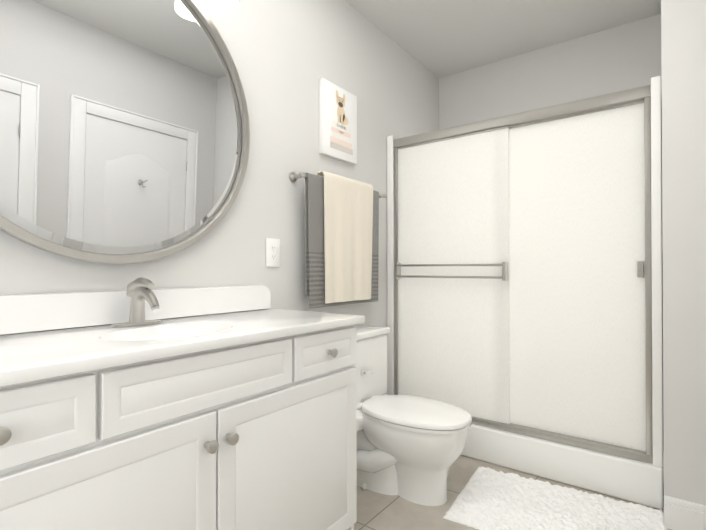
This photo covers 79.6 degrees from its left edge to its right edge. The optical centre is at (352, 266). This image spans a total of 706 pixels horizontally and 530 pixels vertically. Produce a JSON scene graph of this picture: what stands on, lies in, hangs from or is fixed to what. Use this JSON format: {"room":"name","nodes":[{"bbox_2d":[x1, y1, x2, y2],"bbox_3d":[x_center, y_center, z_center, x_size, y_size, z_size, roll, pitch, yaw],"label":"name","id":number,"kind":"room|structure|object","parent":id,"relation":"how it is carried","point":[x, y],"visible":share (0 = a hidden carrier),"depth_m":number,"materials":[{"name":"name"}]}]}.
{"room":"bathroom","nodes":[
{"label":"bathroom","id":0,"kind":"room"},
{"bbox_2d":[0,285,271,332],"bbox_3d":[-0.806,0.143,1.493,0.020,0.115,1.355,0,-1,37],"label":"backsplash","id":1,"kind":"structure","parent":0,"relation":"attached to","point":[19,313],"depth_m":1.44,"materials":[{"name":"white stone"}]},
{"bbox_2d":[0,0,438,394],"bbox_3d":[-0.634,-0.232,1.832,0.100,2.740,4.620,0,-1,37],"label":"wall","id":2,"kind":"structure","parent":0,"point":[286,55],"depth_m":2.14,"materials":[{"name":"white paint"}]},
{"bbox_2d":[0,0,249,263],"bbox_3d":[-0.806,-0.564,1.451,0.044,1.110,1.110,2,1,37],"label":"round mirror","id":3,"kind":"object","parent":2,"relation":"attached to","point":[124,131],"visible":1,"depth_m":1.45,"materials":[{"name":"silver metal"}]},
{"bbox_2d":[266,238,279,266],"bbox_3d":[-0.389,-0.066,2.066,0.007,0.138,0.090,0,-1,37],"label":"electrical outlet plate","id":4,"kind":"object","parent":2,"relation":"attached to","point":[272,252],"visible":1,"depth_m":2.06,"materials":[{"name":"white plastic"}]},
{"bbox_2d":[319,78,356,164],"bbox_3d":[-0.081,-0.829,2.465,0.030,0.415,0.320,0,-1,37],"label":"picture","id":5,"kind":"object","parent":2,"relation":"attached to","point":[337,122],"visible":1,"depth_m":2.43,"materials":[{"name":"white paper"}]},
{"bbox_2d":[290,170,387,308],"bbox_3d":[-0.039,-0.143,2.447,0.114,0.722,0.819,0,-1,37],"label":"towel rail","id":6,"kind":"object","parent":2,"relation":"attached to","point":[341,238],"visible":1,"depth_m":2.32,"materials":[{"name":"beige fabric"}]},
{"bbox_2d":[345,0,660,77],"bbox_3d":[0.147,-1.631,1.260,2.050,0.050,4.620,0,-1,37],"label":"ceiling","id":7,"kind":"structure","parent":0,"point":[440,38],"depth_m":2.78,"materials":[{"name":"grey paint"}]},
{"bbox_2d":[354,455,671,529],"bbox_3d":[0.147,1.159,1.238,2.050,0.050,4.620,0,-1,37],"label":"floor","id":8,"kind":"structure","parent":0,"point":[377,511],"depth_m":2.01,"materials":[{"name":"tile"}]},
{"bbox_2d":[0,321,364,529],"bbox_3d":[-0.581,0.682,1.333,0.568,0.905,1.335,0,-1,37],"label":"bathroom vanity","id":9,"kind":"object","parent":8,"relation":"on","point":[245,418],"depth_m":1.12,"materials":[{"name":"white wood"}]},
{"bbox_2d":[0,309,364,380],"bbox_3d":[-0.584,0.215,1.342,0.556,0.030,1.380,0,-1,37],"label":"countertop","id":10,"kind":"structure","parent":9,"relation":"on","point":[21,354],"depth_m":1.21,"materials":[{"name":"white stone"}]},
{"bbox_2d":[111,277,161,326],"bbox_3d":[-0.700,0.119,1.423,0.166,0.161,0.168,0,-1,37],"label":"faucet","id":11,"kind":"object","parent":10,"relation":"on","point":[139,291],"visible":1,"depth_m":1.42,"materials":[{"name":"silver metal"}]},
{"bbox_2d":[354,325,471,505],"bbox_3d":[0.223,0.752,2.212,0.790,0.785,0.490,0,-1,37],"label":"toilet","id":12,"kind":"object","parent":8,"relation":"on","point":[410,448],"visible":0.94,"depth_m":2.07,"materials":[{"name":"white ceramic"}]},
{"bbox_2d":[387,76,663,509],"bbox_3d":[1.082,0.125,2.766,1.522,2.040,0.858,0,-1,37],"label":"shower","id":13,"kind":"object","parent":8,"relation":"on","point":[524,288],"visible":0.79,"depth_m":2.34,"materials":[{"name":"white glass"}]},
{"bbox_2d":[443,466,667,529],"bbox_3d":[0.918,1.123,1.930,0.856,0.031,0.576,0,-1,32],"label":"bath mat","id":14,"kind":"object","parent":8,"relation":"on","point":[487,498],"visible":0.98,"depth_m":1.95,"materials":[{"name":"white fabric"}]},
{"bbox_2d":[439,14,661,129],"bbox_3d":[1.371,-0.222,3.156,1.530,2.740,0.100,0,-1,37],"label":"wall","id":15,"kind":"structure","parent":0,"point":[627,56],"depth_m":3.03,"materials":[{"name":"white paint"}]},
{"bbox_2d":[661,0,705,505],"bbox_3d":[1.857,-0.229,2.178,0.420,2.740,1.085,0,-1,37],"label":"wall","id":16,"kind":"structure","parent":0,"point":[683,47],"depth_m":1.82,"materials":[{"name":"white paint"}]},
{"bbox_2d":[664,495,705,529],"bbox_3d":[1.488,1.070,1.758,0.320,0.135,0.014,0,-1,37],"label":"baseboard","id":17,"kind":"structure","parent":16,"relation":"attached to","point":[679,514],"depth_m":1.81,"materials":[{"name":"white"}]}
]}

